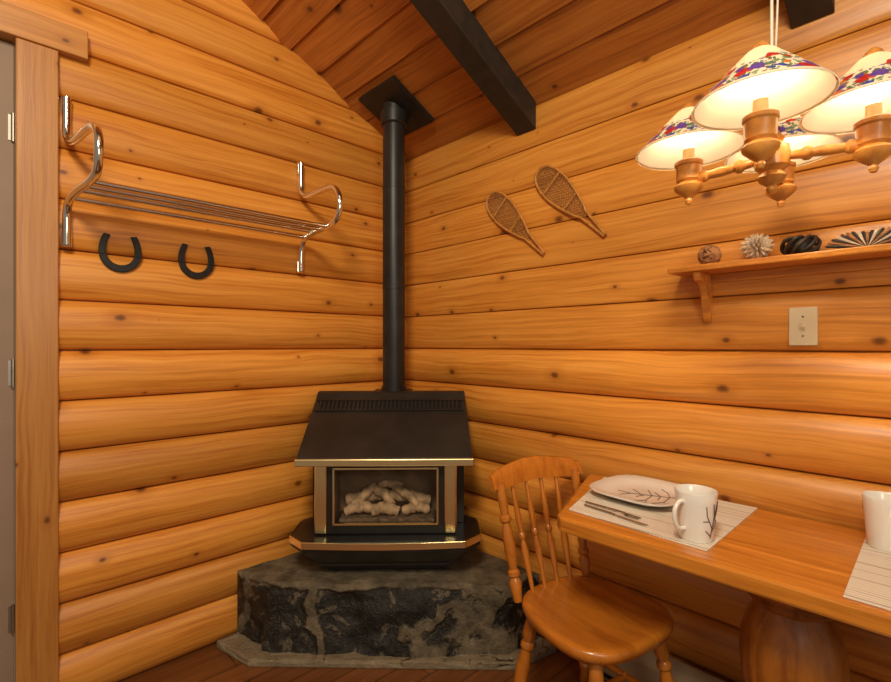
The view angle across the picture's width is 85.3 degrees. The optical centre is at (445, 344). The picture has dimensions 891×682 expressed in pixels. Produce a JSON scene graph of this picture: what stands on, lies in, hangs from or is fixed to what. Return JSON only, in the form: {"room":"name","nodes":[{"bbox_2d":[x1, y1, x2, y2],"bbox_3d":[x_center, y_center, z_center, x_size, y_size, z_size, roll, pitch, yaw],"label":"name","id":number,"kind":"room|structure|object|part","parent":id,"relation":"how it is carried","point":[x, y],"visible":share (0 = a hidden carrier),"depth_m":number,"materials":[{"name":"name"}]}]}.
{"room":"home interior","nodes":[
{"label":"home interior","id":0,"kind":"room"},
{"bbox_2d":[1,0,406,681],"bbox_3d":[-1.464,-0.707,1.853,3.500,4.110,0.170,0,0,-44],"label":"wall","id":1,"kind":"structure","parent":0,"point":[186,403],"depth_m":2.11,"materials":[{"name":"brown wood"}]},
{"bbox_2d":[0,40,13,681],"bbox_3d":[-1.847,0.135,1.450,0.828,2.410,0.042,0,0,-44],"label":"door","id":2,"kind":"structure","parent":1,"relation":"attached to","point":[6,49],"depth_m":1.71,"materials":[{"name":"grey paint"}]},
{"bbox_2d":[8,606,10,632],"bbox_3d":[-1.540,0.970,1.714,0.013,0.090,0.006,0,0,-44],"label":"hinge leaf","id":3,"kind":"object","parent":2,"relation":"attached to","point":[9,608],"depth_m":1.71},
{"bbox_2d":[8,361,10,385],"bbox_3d":[-1.540,0.100,1.714,0.013,0.090,0.006,0,0,-44],"label":"hinge leaf","id":4,"kind":"object","parent":2,"relation":"attached to","point":[9,362],"depth_m":1.71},
{"bbox_2d":[8,114,10,139],"bbox_3d":[-1.540,-0.770,1.714,0.013,0.090,0.006,0,0,-44],"label":"hinge leaf","id":5,"kind":"object","parent":2,"relation":"attached to","point":[9,116],"depth_m":1.71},
{"bbox_2d":[11,604,14,633],"bbox_3d":[-1.531,0.970,1.713,0.012,0.100,0.011,0,0,-44],"label":"hinge pin","id":6,"kind":"object","parent":2,"relation":"attached to","point":[12,605],"visible":0.88,"depth_m":1.71,"materials":[{"name":"metal"}]},
{"bbox_2d":[11,113,14,141],"bbox_3d":[-1.531,-0.770,1.713,0.012,0.100,0.011,0,0,-44],"label":"hinge pin","id":7,"kind":"object","parent":2,"relation":"attached to","point":[12,114],"visible":0.87,"depth_m":1.71,"materials":[{"name":"metal"}]},
{"bbox_2d":[11,359,14,387],"bbox_3d":[-1.531,0.100,1.713,0.012,0.100,0.011,0,0,-44],"label":"hinge pin","id":8,"kind":"object","parent":2,"relation":"attached to","point":[12,360],"visible":0.88,"depth_m":1.71,"materials":[{"name":"silver metal"}]},
{"bbox_2d":[14,37,58,681],"bbox_3d":[-1.484,0.138,1.757,0.118,2.425,0.082,0,0,-44],"label":"trim","id":9,"kind":"structure","parent":1,"relation":"attached to","point":[36,67],"depth_m":1.73,"materials":[{"name":"brown wood"}]},
{"bbox_2d":[0,0,87,62],"bbox_3d":[-1.821,-1.127,1.428,1.235,0.105,0.090,0,0,-44],"label":"trim","id":10,"kind":"structure","parent":1,"relation":"attached to","point":[71,42],"depth_m":1.73,"materials":[{"name":"brown wood"}]},
{"bbox_2d":[98,233,141,271],"bbox_3d":[-1.296,-0.362,1.926,0.144,0.148,0.044,0,0,-44],"label":"horseshoe","id":11,"kind":"object","parent":1,"relation":"attached to","point":[134,263],"visible":1,"depth_m":1.91,"materials":[{"name":"metal"}]},
{"bbox_2d":[178,243,213,278],"bbox_3d":[-1.094,-0.362,2.119,0.144,0.148,0.044,0,0,-44],"label":"horseshoe","id":12,"kind":"object","parent":1,"relation":"attached to","point":[181,256],"visible":1,"depth_m":2.10,"materials":[{"name":"metal"}]},
{"bbox_2d":[61,96,342,272],"bbox_3d":[-0.939,-0.642,1.983,0.965,0.555,0.398,0,0,-44],"label":"luggage rack","id":13,"kind":"object","parent":1,"relation":"attached to","point":[91,185],"visible":1,"depth_m":1.87,"materials":[{"name":"silver metal"}]},
{"bbox_3d":[-1.026,-0.534,2.080,0.924,0.018,0.019,0,0,-44],"label":"shelf rod","id":14,"kind":"part","parent":13,"relation":"part of","materials":[{"name":"silver metal"}]},
{"bbox_3d":[-0.974,-0.550,2.034,0.914,0.018,0.019,0,0,-44],"label":"shelf rod","id":15,"kind":"part","parent":13,"relation":"part of","materials":[{"name":"silver metal"}]},
{"bbox_3d":[-0.922,-0.550,1.987,0.903,0.018,0.019,0,0,-44],"label":"shelf rod","id":16,"kind":"part","parent":13,"relation":"part of","materials":[{"name":"silver metal"}]},
{"bbox_3d":[-0.870,-0.550,1.940,0.892,0.018,0.019,0,0,-44],"label":"shelf rod","id":17,"kind":"part","parent":13,"relation":"part of","materials":[{"name":"silver metal"}]},
{"bbox_2d":[118,636,605,681],"bbox_3d":[-0.300,1.380,0.510,3.720,0.060,3.720,0,0,-44],"label":"floor","id":18,"kind":"structure","parent":0,"point":[208,663],"depth_m":2.00,"materials":[{"name":"brown wood"}]},
{"bbox_2d":[217,548,555,669],"bbox_3d":[-0.266,1.192,2.141,1.068,0.317,1.067,0,0,-44],"label":"stone hearth","id":19,"kind":"object","parent":18,"relation":"on","point":[293,610],"visible":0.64,"depth_m":2.08,"materials":[{"name":"stone"}]},
{"bbox_2d":[289,389,480,569],"bbox_3d":[-0.272,0.634,2.355,0.857,0.799,0.580,0,0,-1],"label":"gas stove","id":20,"kind":"object","parent":19,"relation":"on","point":[388,466],"visible":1,"depth_m":2.21,"materials":[{"name":"black metal"}]},
{"bbox_3d":[-0.613,0.685,2.382,0.040,0.330,0.160,0,0,-1],"label":"casing","id":21,"kind":"part","parent":20,"relation":"part of","materials":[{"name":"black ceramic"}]},
{"bbox_3d":[-0.558,0.685,2.167,0.056,0.320,0.023,0,0,-1],"label":"brass post","id":22,"kind":"part","parent":20,"relation":"part of","materials":[{"name":"gold metal"}]},
{"bbox_2d":[294,390,473,466],"bbox_3d":[-0.271,0.383,2.307,0.841,0.295,0.818,0,0,-44],"label":"hood","id":23,"kind":"object","parent":20,"relation":"attached to","point":[376,428],"depth_m":2.25,"materials":[{"name":"black metal"}]},
{"bbox_3d":[-0.268,0.825,2.180,0.470,0.045,0.020,0,0,-1],"label":"rail","id":24,"kind":"part","parent":20,"relation":"part of","materials":[{"name":"black metal"}]},
{"bbox_3d":[-0.268,0.535,2.180,0.470,0.030,0.020,0,0,-1],"label":"rail","id":25,"kind":"part","parent":20,"relation":"part of","materials":[{"name":"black metal"}]},
{"bbox_3d":[-0.272,0.318,2.351,0.720,0.014,0.013,0,0,-1],"label":"vent rail","id":26,"kind":"part","parent":20,"relation":"part of","materials":[{"name":"metal"}]},
{"bbox_3d":[-0.273,0.276,2.406,0.720,0.014,0.013,0,0,-1],"label":"vent rail","id":27,"kind":"part","parent":20,"relation":"part of","materials":[{"name":"metal"}]},
{"bbox_2d":[358,75,433,390],"bbox_3d":[-0.261,-0.541,2.562,0.278,1.557,0.300,0,0,-44],"label":"flue pipe","id":28,"kind":"object","parent":20,"relation":"attached to","point":[400,114],"visible":1,"depth_m":2.52,"materials":[{"name":"black metal"}]},
{"bbox_3d":[-0.261,-1.247,2.562,0.300,0.020,0.300,0,-26,46],"label":"ceiling plate","id":29,"kind":"part","parent":28,"relation":"part of","materials":[{"name":"black metal"}]},
{"bbox_3d":[0.022,0.685,2.180,0.056,0.320,0.023,0,0,-1],"label":"brass post","id":30,"kind":"part","parent":20,"relation":"part of","materials":[{"name":"gold metal"}]},
{"bbox_3d":[0.067,0.685,2.398,0.040,0.330,0.160,0,0,-1],"label":"casing","id":31,"kind":"part","parent":20,"relation":"part of","materials":[{"name":"black metal"}]},
{"bbox_2d":[488,455,673,681],"bbox_3d":[0.469,0.895,1.681,0.448,0.915,0.544,0,0,-32],"label":"dining chair","id":32,"kind":"object","parent":18,"relation":"on","point":[598,623],"visible":0.94,"depth_m":1.69,"materials":[{"name":"brown wood"}]},
{"bbox_3d":[0.226,0.701,1.729,0.044,0.403,0.110,0,0,-44],"label":"post","id":33,"kind":"part","parent":32,"relation":"part of","materials":[{"name":"brown wood"}]},
{"bbox_3d":[0.273,1.135,1.698,0.107,0.435,0.048,0,0,21],"label":"leg","id":34,"kind":"part","parent":32,"relation":"part of","materials":[{"name":"brown wood"}]},
{"bbox_3d":[0.346,0.485,1.879,0.444,0.096,0.078,0,0,-32],"label":"crest rail","id":35,"kind":"part","parent":32,"relation":"part of","materials":[{"name":"brown wood"}]},
{"bbox_3d":[0.533,0.701,1.919,0.044,0.403,0.110,0,0,-20],"label":"post","id":36,"kind":"part","parent":32,"relation":"part of","materials":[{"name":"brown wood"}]},
{"bbox_3d":[0.540,1.135,1.864,0.048,0.435,0.107,0,0,5],"label":"leg","id":37,"kind":"part","parent":32,"relation":"part of","materials":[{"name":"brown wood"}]},
{"bbox_3d":[0.442,1.135,1.404,0.048,0.435,0.109,0,0,7],"label":"leg","id":38,"kind":"part","parent":32,"relation":"part of","materials":[{"name":"brown wood"}]},
{"bbox_3d":[0.496,0.909,1.637,0.448,0.044,0.440,0,0,-32],"label":"seat","id":39,"kind":"part","parent":32,"relation":"part of","materials":[{"name":"brown wood"}]},
{"bbox_3d":[0.729,1.135,1.582,0.109,0.435,0.048,0,0,19],"label":"leg","id":40,"kind":"part","parent":32,"relation":"part of","materials":[{"name":"brown wood"}]},
{"bbox_2d":[557,474,890,681],"bbox_3d":[0.973,0.933,1.228,0.537,0.806,1.634,0,0,-44],"label":"dining table","id":41,"kind":"object","parent":18,"relation":"on","point":[796,572],"visible":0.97,"depth_m":1.22,"materials":[{"name":"brown wood"}]},
{"bbox_2d":[569,477,757,550],"bbox_3d":[0.658,0.528,1.592,0.472,0.003,0.525,0,0,-44],"label":"placemat","id":42,"kind":"object","parent":41,"relation":"on","point":[729,515],"visible":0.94,"depth_m":1.49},
{"bbox_2d":[585,501,640,519],"bbox_3d":[0.526,0.522,1.534,0.021,0.012,0.195,0,0,-37],"label":"fork","id":43,"kind":"object","parent":42,"relation":"on","point":[586,502],"visible":1,"depth_m":1.52,"materials":[{"name":"metal"}]},
{"bbox_3d":[0.514,0.522,1.550,0.009,0.012,0.155,0,0,-37],"label":"handle","id":44,"kind":"part","parent":43,"relation":"part of","materials":[{"name":"metal"}]},
{"bbox_2d":[584,504,647,525],"bbox_3d":[0.520,0.523,1.491,0.012,0.010,0.220,0,0,-36],"label":"table knife","id":45,"kind":"object","parent":42,"relation":"on","point":[585,505],"visible":1,"depth_m":1.50,"materials":[{"name":"metal"}]},
{"bbox_3d":[0.488,0.523,1.535,0.010,0.010,0.110,0,0,-37],"label":"handle","id":46,"kind":"part","parent":45,"relation":"part of","materials":[{"name":"metal"}]},
{"bbox_3d":[0.552,0.523,1.446,0.012,0.002,0.110,0,0,-36],"label":"blade","id":47,"kind":"part","parent":45,"relation":"part of","materials":[{"name":"metal"}]},
{"bbox_2d":[590,475,678,506],"bbox_3d":[0.681,0.510,1.675,0.306,0.030,0.306,0,0,-40],"label":"square plate","id":48,"kind":"object","parent":42,"relation":"on","point":[639,490],"visible":0.89,"depth_m":1.72,"materials":[{"name":"white ceramic"}]},
{"bbox_2d":[619,489,670,503],"bbox_3d":[0.702,0.510,1.652,0.179,0.015,0.193,0,0,-19],"label":"print","id":49,"kind":"object","parent":48,"relation":"on","point":[650,496],"depth_m":1.66},
{"bbox_2d":[672,484,717,543],"bbox_3d":[0.678,0.460,1.312,0.108,0.131,0.129,0,0,29],"label":"coffee mug","id":50,"kind":"object","parent":42,"relation":"on","point":[694,510],"visible":1,"depth_m":1.28,"materials":[{"name":"white ceramic"}]},
{"bbox_3d":[0.624,0.454,1.293,0.049,0.086,0.012,0,0,-26],"label":"handle","id":51,"kind":"part","parent":50,"relation":"part of","materials":[{"name":"white ceramic"}]},
{"bbox_2d":[706,501,717,537],"bbox_3d":[0.704,0.463,1.278,0.052,0.095,0.010,0,0,-22],"label":"print","id":52,"kind":"object","parent":50,"relation":"attached to","point":[711,506],"depth_m":1.28},
{"bbox_2d":[843,537,890,610],"bbox_3d":[1.162,0.528,1.015,0.470,0.003,0.465,0,0,-44],"label":"placemat","id":53,"kind":"object","parent":41,"relation":"on","point":[869,582],"visible":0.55,"depth_m":1.09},
{"bbox_2d":[861,491,890,552],"bbox_3d":[1.161,0.460,1.263,0.130,0.131,0.107,0,0,-28],"label":"coffee mug","id":54,"kind":"object","parent":53,"relation":"on","point":[876,505],"visible":1,"depth_m":1.24,"materials":[{"name":"white ceramic"}]},
{"bbox_2d":[242,0,780,161],"bbox_3d":[-0.153,-1.861,0.790,3.120,1.598,3.520,0,0,-44],"label":"ceiling","id":55,"kind":"structure","parent":0,"point":[555,48],"depth_m":2.11,"materials":[{"name":"brown wood"}]},
{"bbox_2d":[410,0,535,135],"bbox_3d":[-0.694,-1.783,1.255,2.984,1.558,0.110,0,0,-44],"label":"ceiling beam","id":56,"kind":"structure","parent":55,"relation":"attached to","point":[452,21],"depth_m":2.03,"materials":[{"name":"black wood"}]},
{"bbox_2d":[636,0,890,206],"bbox_3d":[0.761,-0.803,1.128,0.506,0.907,0.506,0,0,-5],"label":"chandelier","id":57,"kind":"object","parent":55,"relation":"hanging from","point":[765,95],"visible":1,"depth_m":1.06,"materials":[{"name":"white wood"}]},
{"bbox_3d":[0.625,-0.533,1.243,0.042,0.064,0.042,0,0,-44],"label":"bulb","id":58,"kind":"part","parent":57,"relation":"part of","materials":[{"name":"white glass"}]},
{"bbox_3d":[0.625,-0.550,1.243,0.254,0.112,0.254,0,0,-44],"label":"lamp shade","id":59,"kind":"part","parent":57,"relation":"part of","materials":[{"name":"white fabric"}]},
{"bbox_3d":[0.689,-0.429,1.189,0.130,0.036,0.032,0,0,40],"label":"arm","id":60,"kind":"part","parent":57,"relation":"part of","materials":[{"name":"brown wood"}]},
{"bbox_3d":[0.646,-0.533,0.992,0.042,0.064,0.042,0,0,-44],"label":"bulb","id":61,"kind":"part","parent":57,"relation":"part of","materials":[{"name":"white glass"}]},
{"bbox_3d":[0.646,-0.550,0.992,0.254,0.112,0.254,0,0,-44],"label":"lamp shade","id":62,"kind":"part","parent":57,"relation":"part of","materials":[{"name":"white fabric"}]},
{"bbox_3d":[0.761,-0.914,1.128,0.006,0.645,0.006,0,0,24],"label":"cord","id":63,"kind":"part","parent":57,"relation":"part of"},
{"bbox_3d":[0.875,-0.550,1.264,0.254,0.112,0.254,0,0,-44],"label":"lamp shade","id":64,"kind":"part","parent":57,"relation":"part of","materials":[{"name":"white glass"}]},
{"bbox_3d":[0.833,-0.429,1.068,0.130,0.036,0.032,0,0,40],"label":"arm","id":65,"kind":"part","parent":57,"relation":"part of","materials":[{"name":"brown wood"}]},
{"bbox_3d":[0.897,-0.550,1.014,0.254,0.112,0.254,0,0,-44],"label":"lamp shade","id":66,"kind":"part","parent":57,"relation":"part of","materials":[{"name":"white fabric"}]},
{"bbox_3d":[0.897,-0.533,1.014,0.042,0.064,0.042,0,0,-44],"label":"bulb","id":67,"kind":"part","parent":57,"relation":"part of","materials":[{"name":"white glass"}]},
{"bbox_2d":[784,0,834,28],"bbox_3d":[0.061,-1.783,0.468,2.984,1.558,0.110,0,0,-44],"label":"ceiling beam","id":68,"kind":"structure","parent":55,"relation":"attached to","point":[799,12],"depth_m":1.48,"materials":[{"name":"black wood"}]},
{"bbox_2d":[405,0,890,681],"bbox_3d":[0.911,0.115,1.811,0.170,2.466,3.520,0,0,-44],"label":"wall","id":69,"kind":"structure","parent":0,"point":[587,350],"depth_m":1.83,"materials":[{"name":"brown wood"}]},
{"bbox_2d":[486,191,544,255],"bbox_3d":[0.329,-0.589,2.327,0.012,0.362,0.358,0,0,-44],"label":"snowshoe","id":70,"kind":"object","parent":69,"relation":"attached to","point":[541,251],"visible":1,"depth_m":2.35,"materials":[{"name":"brown wood"}]},
{"bbox_2d":[534,165,606,236],"bbox_3d":[0.536,-0.631,2.111,0.012,0.376,0.358,0,0,-44],"label":"snowshoe","id":71,"kind":"object","parent":69,"relation":"attached to","point":[600,231],"visible":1,"depth_m":2.13,"materials":[{"name":"brown wood"}]},
{"bbox_2d":[603,650,724,681],"bbox_3d":[1.240,1.243,1.301,0.055,0.214,1.930,0,0,-44],"label":"baseboard heater","id":72,"kind":"object","parent":69,"relation":"attached to","point":[644,668],"depth_m":1.77,"materials":[{"name":"metal"}]},
{"bbox_2d":[603,672,613,679],"bbox_3d":[1.222,1.298,1.284,0.004,0.015,1.910,0,0,-44],"label":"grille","id":73,"kind":"object","parent":72,"relation":"attached to","point":[607,675],"depth_m":1.89,"materials":[{"name":"black metal"}]},
{"bbox_2d":[668,243,890,322],"bbox_3d":[1.294,-0.173,1.239,0.142,0.190,1.365,0,0,-44],"label":"wall shelf","id":74,"kind":"object","parent":69,"relation":"attached to","point":[871,257],"visible":1,"depth_m":1.50,"materials":[{"name":"brown wood"}]},
{"bbox_2d":[697,245,721,263],"bbox_3d":[0.905,-0.306,1.659,0.074,0.074,0.074,0,0,-44],"label":"ball","id":75,"kind":"object","parent":74,"relation":"on","point":[707,254],"visible":0.89,"depth_m":1.64,"materials":[{"name":"brown"}]},
{"bbox_2d":[739,233,773,258],"bbox_3d":[1.002,-0.318,1.558,0.100,0.081,0.100,0,0,-44],"label":"flower","id":76,"kind":"object","parent":74,"relation":"on","point":[755,246],"visible":1,"depth_m":1.54,"materials":[{"name":"white plant"}]},
{"bbox_2d":[780,234,821,254],"bbox_3d":[1.082,-0.303,1.474,0.096,0.054,0.103,0,0,-44],"label":"ornament","id":77,"kind":"object","parent":74,"relation":"on","point":[799,243],"visible":0.94,"depth_m":1.45,"materials":[{"name":"black"}]},
{"bbox_2d":[825,227,890,247],"bbox_3d":[1.188,-0.297,1.363,0.028,0.057,0.190,0,0,-44],"label":"shell","id":78,"kind":"object","parent":74,"relation":"on","point":[881,236],"visible":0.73,"depth_m":1.37,"materials":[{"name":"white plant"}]},
{"bbox_2d":[789,307,817,345],"bbox_3d":[1.112,-0.058,1.507,0.023,0.120,0.074,0,0,-44],"label":"light switch","id":79,"kind":"object","parent":69,"relation":"attached to","point":[803,321],"visible":1,"depth_m":1.51,"materials":[{"name":"plastic"}]}
]}

